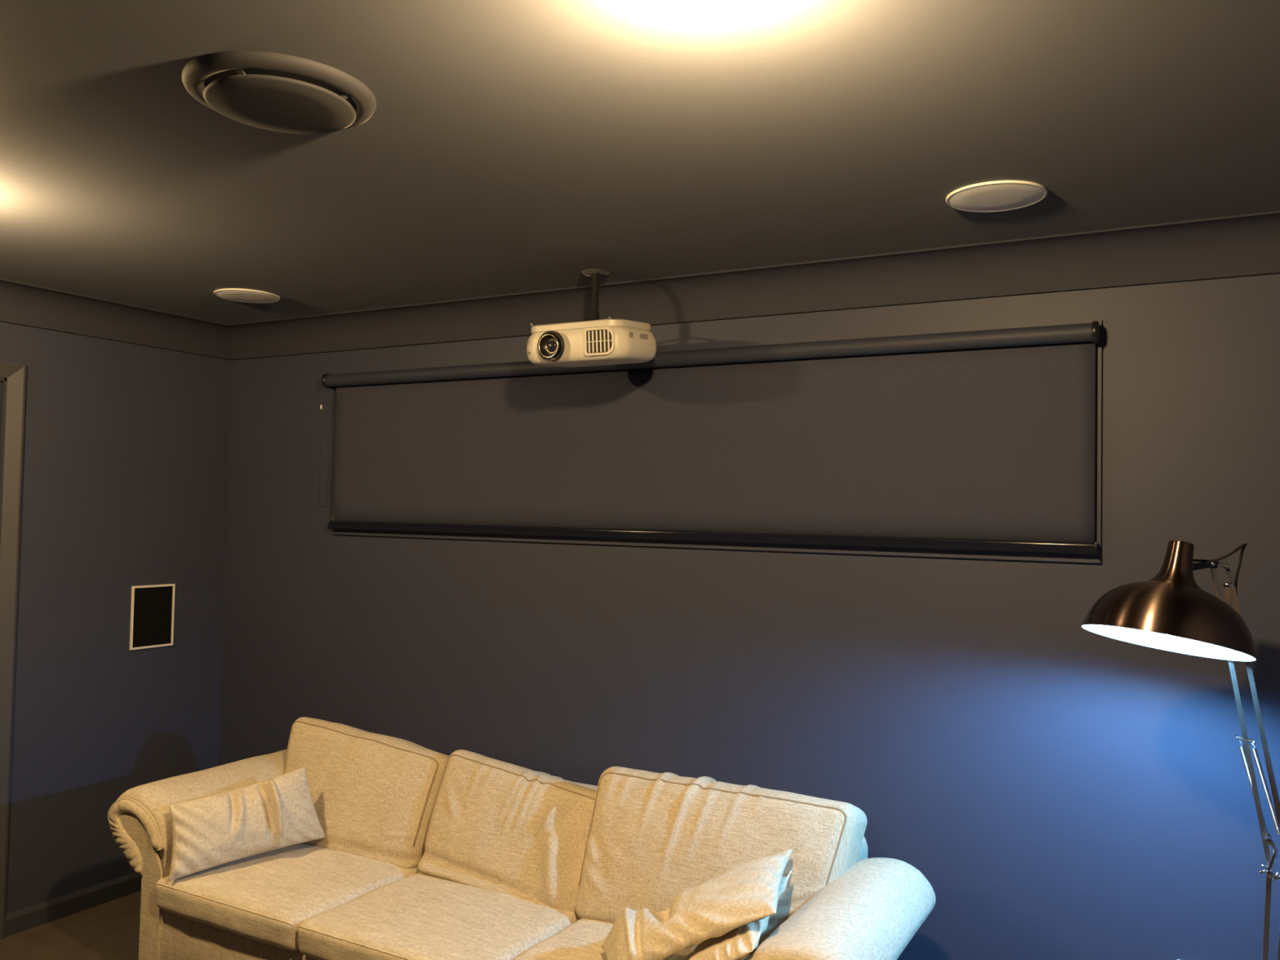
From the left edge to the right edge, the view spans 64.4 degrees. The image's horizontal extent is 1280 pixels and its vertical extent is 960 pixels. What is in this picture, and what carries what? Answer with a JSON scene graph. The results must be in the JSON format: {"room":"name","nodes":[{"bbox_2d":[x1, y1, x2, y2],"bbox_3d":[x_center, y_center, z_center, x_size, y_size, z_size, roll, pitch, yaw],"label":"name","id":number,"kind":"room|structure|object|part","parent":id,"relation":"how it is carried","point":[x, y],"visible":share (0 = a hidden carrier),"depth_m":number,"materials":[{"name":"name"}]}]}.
{"room":"home theater room","nodes":[
{"label":"home theater room","id":0,"kind":"room"},
{"bbox_2d":[0,890,141,959],"bbox_3d":[-1.336,1.677,0.979,4.763,0.100,5.976,0,-2,29],"label":"floor","id":1,"kind":"structure","parent":0,"point":[108,931],"depth_m":3.78,"materials":[{"name":"brown carpet"}]},
{"bbox_2d":[107,716,935,959],"bbox_3d":[-0.450,1.295,3.163,2.581,0.836,0.968,0,-2,29],"label":"sofa","id":2,"kind":"object","parent":1,"relation":"on","point":[424,853],"visible":0.88,"depth_m":3.07,"materials":[{"name":"beige fabric"}]},
{"bbox_3d":[-1.657,1.166,3.322,0.285,0.228,0.020,0,-2,29],"label":"scroll trim","id":3,"kind":"part","parent":2,"relation":"part of","materials":[{"name":"beige fabric"}]},
{"bbox_3d":[-1.628,1.338,3.306,0.218,0.478,0.009,0,-2,29],"label":"panel","id":4,"kind":"part","parent":2,"relation":"part of","materials":[{"name":"beige fabric"}]},
{"bbox_3d":[-1.482,1.314,3.650,0.303,0.560,0.730,0,-2,29],"label":"arm","id":5,"kind":"part","parent":2,"relation":"part of","materials":[{"name":"beige fabric"}]},
{"bbox_2d":[168,767,325,881],"bbox_3d":[-1.301,1.129,3.389,0.515,0.274,0.171,2,-2,-34],"label":"cushion","id":6,"kind":"object","parent":2,"relation":"on","point":[277,812],"visible":1,"depth_m":3.33,"materials":[{"name":"beige fabric"}]},
{"bbox_2d":[155,843,420,951],"bbox_3d":[-1.115,1.328,3.362,0.639,0.127,0.669,0,-2,29],"label":"seat cushion","id":7,"kind":"object","parent":2,"relation":"on","point":[261,901],"depth_m":3.18,"materials":[{"name":"beige fabric"}]},
{"bbox_2d":[284,716,449,868],"bbox_3d":[-0.995,1.103,3.662,0.739,0.413,0.315,0,-2,29],"label":"cushion","id":8,"kind":"object","parent":2,"relation":"on","point":[374,795],"depth_m":3.53,"materials":[{"name":"beige fabric"}]},
{"bbox_2d":[297,871,580,959],"bbox_3d":[-0.548,1.329,3.046,0.660,0.127,0.668,0,-2,29],"label":"seat cushion","id":9,"kind":"object","parent":2,"relation":"on","point":[409,915],"depth_m":2.93,"materials":[{"name":"beige fabric"}]},
{"bbox_2d":[417,749,596,913],"bbox_3d":[-0.371,1.117,3.320,0.677,0.388,0.362,0,-2,29],"label":"cushion","id":10,"kind":"object","parent":2,"relation":"on","point":[495,827],"depth_m":3.23,"materials":[{"name":"beige fabric"}]},
{"bbox_2d":[514,918,751,959],"bbox_3d":[0.045,1.330,2.715,0.697,0.127,0.669,0,-2,29],"label":"seat cushion","id":11,"kind":"object","parent":2,"relation":"on","point":[570,939],"depth_m":2.79,"materials":[{"name":"beige fabric"}]},
{"bbox_2d":[600,848,792,959],"bbox_3d":[0.124,1.113,2.604,0.490,0.261,0.404,1,-2,14],"label":"cushion","id":12,"kind":"object","parent":2,"relation":"on","point":[747,893],"visible":1,"depth_m":2.49,"materials":[{"name":"beige linen"}]},
{"bbox_3d":[-0.284,1.240,3.470,2.100,0.372,0.275,0,-2,29],"label":"backrest","id":13,"kind":"part","parent":2,"relation":"part of","materials":[{"name":"beige fabric"}]},
{"bbox_2d":[575,766,866,952],"bbox_3d":[0.219,1.096,2.955,0.822,0.427,0.320,0,-2,29],"label":"cushion","id":14,"kind":"object","parent":2,"relation":"on","point":[652,837],"depth_m":2.90,"materials":[{"name":"beige fabric"}]},
{"bbox_2d":[684,870,791,959],"bbox_3d":[0.214,1.120,2.516,0.227,0.182,0.486,0,-2,20],"label":"cushion","id":15,"kind":"object","parent":2,"relation":"on","point":[736,944],"visible":0.48,"depth_m":2.39,"materials":[{"name":"beige fabric"}]},
{"bbox_3d":[0.508,1.317,2.542,0.302,0.559,0.730,0,-2,29],"label":"arm","id":16,"kind":"part","parent":2,"relation":"part of","materials":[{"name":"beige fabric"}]},
{"bbox_2d":[1081,540,1279,959],"bbox_3d":[1.278,0.929,2.324,0.533,1.577,0.355,2,-2,-15],"label":"floor lamp","id":17,"kind":"object","parent":1,"relation":"on","point":[1169,611],"visible":1,"depth_m":2.31,"materials":[{"name":"silver metal"}]},
{"bbox_3d":[1.226,0.259,2.335,0.356,0.235,0.356,18,-9,-27],"label":"lamp shade","id":18,"kind":"part","parent":17,"relation":"part of","materials":[{"name":"brown metal"}]},
{"bbox_3d":[1.375,0.245,2.374,0.023,0.016,0.015,0,-2,29],"label":"knob","id":19,"kind":"part","parent":17,"relation":"part of","materials":[{"name":"silver metal"}]},
{"bbox_3d":[1.369,0.493,2.350,0.232,0.694,0.052,1,-2,4],"label":"power cord","id":20,"kind":"part","parent":17,"relation":"part of","materials":[{"name":"silver metal"}]},
{"bbox_3d":[1.442,0.853,2.292,0.052,0.098,0.010,0,-2,29],"label":"elbow plate","id":21,"kind":"part","parent":17,"relation":"part of","materials":[{"name":"silver metal"}]},
{"bbox_3d":[1.433,0.895,2.291,0.017,0.026,0.006,0,-2,29],"label":"locking lever","id":22,"kind":"part","parent":17,"relation":"part of","materials":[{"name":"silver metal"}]},
{"bbox_2d":[0,321,231,914],"bbox_3d":[-3.369,0.415,2.097,0.120,2.415,5.856,0,-2,29],"label":"wall","id":23,"kind":"structure","parent":0,"point":[124,486],"depth_m":4.12,"materials":[{"name":"grey paint"}]},
{"bbox_2d":[0,361,26,939],"bbox_3d":[-2.616,0.613,3.404,0.162,2.131,0.957,0,-2,29],"label":"door frame","id":24,"kind":"structure","parent":23,"relation":"in","point":[12,375],"depth_m":3.78,"materials":[{"name":"grey paint"}]},
{"bbox_3d":[-2.635,0.641,3.413,0.120,2.075,0.845,0,-2,29],"label":"frame","id":25,"kind":"part","parent":24,"relation":"part of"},
{"bbox_2d":[4,871,142,937],"bbox_3d":[-3.303,1.584,2.079,0.016,0.080,5.736,0,-2,29],"label":"baseboard","id":26,"kind":"structure","parent":23,"relation":"attached to","point":[16,922],"depth_m":3.99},
{"bbox_2d":[0,278,231,359],"bbox_3d":[-3.209,-0.723,2.125,0.128,0.134,5.736,0,-2,29],"label":"trim","id":27,"kind":"structure","parent":23,"relation":"attached to","point":[23,304],"depth_m":4.09,"materials":[{"name":"grey paint"}]},
{"bbox_2d":[129,583,175,649],"bbox_3d":[-2.065,0.578,4.308,0.007,0.264,0.199,0,-2,29],"label":"wall speaker","id":28,"kind":"object","parent":23,"relation":"attached to","point":[153,606],"visible":1,"depth_m":4.30,"materials":[{"name":"white paint"}]},
{"bbox_2d":[0,0,1279,324],"bbox_3d":[-1.287,-0.837,1.060,4.763,0.100,5.976,0,-2,29],"label":"ceiling","id":29,"kind":"structure","parent":0,"point":[506,146],"depth_m":2.16,"materials":[{"name":"grey paint"}]},
{"bbox_2d":[213,288,279,302],"bbox_3d":[-1.490,-0.698,3.857,0.236,0.006,0.236,0,-2,29],"label":"ceiling speaker","id":30,"kind":"object","parent":29,"relation":"attached to","point":[249,295],"visible":1,"depth_m":3.84,"materials":[{"name":"white plastic"}]},
{"bbox_2d":[181,50,376,133],"bbox_3d":[-0.690,-0.729,1.956,0.352,0.034,0.352,0,-2,29],"label":"ceiling vent","id":31,"kind":"object","parent":29,"relation":"in","point":[266,102],"visible":1,"depth_m":1.90,"materials":[{"name":"grey paint"}]},
{"bbox_2d":[569,269,608,322],"bbox_3d":[-0.159,-0.597,3.351,0.218,0.190,0.141,0,-2,29],"label":"mount","id":32,"kind":"object","parent":29,"relation":"attached to","point":[594,274],"visible":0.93,"depth_m":3.37,"materials":[{"name":"grey paint"}]},
{"bbox_3d":[-0.165,-0.518,3.341,0.218,0.031,0.123,0,-2,29],"label":"bracket arm","id":33,"kind":"part","parent":32,"relation":"part of","materials":[{"name":"grey paint"}]},
{"bbox_2d":[526,315,656,367],"bbox_3d":[-0.164,-0.439,3.269,0.381,0.145,0.300,0,-2,29],"label":"projector","id":34,"kind":"object","parent":32,"relation":"hanging from","point":[609,341],"visible":1,"depth_m":3.16,"materials":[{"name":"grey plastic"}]},
{"bbox_3d":[-0.278,-0.419,3.185,0.041,0.041,0.010,0,3,29],"label":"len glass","id":35,"kind":"part","parent":34,"relation":"part of","materials":[{"name":"black glass"}]},
{"bbox_3d":[-0.158,-0.487,3.280,0.342,0.026,0.251,0,3,29],"label":"plate","id":36,"kind":"part","parent":34,"relation":"part of","materials":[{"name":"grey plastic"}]},
{"bbox_2d":[583,326,615,355],"bbox_3d":[-0.124,-0.425,3.112,0.105,0.085,0.017,0,-2,26],"label":"vent grille","id":37,"kind":"object","parent":34,"relation":"attached to","point":[597,340],"depth_m":3.11,"materials":[{"name":"white plastic"}]},
{"bbox_3d":[-0.149,-0.688,3.379,0.090,0.006,0.090,0,-2,29],"label":"ceiling plate","id":38,"kind":"part","parent":32,"relation":"part of","materials":[{"name":"grey paint"}]},
{"bbox_2d":[946,180,1047,212],"bbox_3d":[0.875,-0.696,2.501,0.236,0.006,0.236,0,-2,29],"label":"ceiling speaker","id":39,"kind":"object","parent":29,"relation":"attached to","point":[999,195],"visible":1,"depth_m":2.48,"materials":[{"name":"white plastic"}]},
{"bbox_2d":[218,273,1279,959],"bbox_3d":[0.112,0.529,3.576,4.763,2.415,0.120,0,-2,29],"label":"wall","id":40,"kind":"structure","parent":0,"point":[1060,789],"depth_m":3.10,"materials":[{"name":"grey paint"}]},
{"bbox_2d":[332,319,1102,563],"bbox_3d":[0.006,-0.112,3.586,2.964,0.687,0.014,0,-2,29],"label":"window","id":41,"kind":"structure","parent":40,"relation":"in","point":[1098,424],"depth_m":3.21,"materials":[{"name":"grey paint"}]},
{"bbox_2d":[318,320,1099,555],"bbox_3d":[-0.024,-0.119,3.553,2.980,0.654,0.073,0,-2,29],"label":"roller blind","id":42,"kind":"object","parent":41,"relation":"attached to","point":[984,440],"visible":1,"depth_m":3.35,"materials":[{"name":"grey fabric"}]},
{"bbox_3d":[-1.324,-0.153,4.272,0.004,0.532,0.051,0,-2,29],"label":"chain","id":43,"kind":"part","parent":42,"relation":"part of","materials":[{"name":"black plastic"}]},
{"bbox_3d":[-0.014,0.190,3.550,2.939,0.034,0.020,0,-2,29],"label":"rail","id":44,"kind":"part","parent":42,"relation":"part of","materials":[{"name":"black metal"}]},
{"bbox_2d":[227,210,1279,359],"bbox_3d":[0.074,-0.615,3.504,4.523,0.134,0.128,0,-2,29],"label":"trim","id":45,"kind":"structure","parent":40,"relation":"attached to","point":[1246,245],"depth_m":3.22,"materials":[{"name":"grey paint"}]}
]}

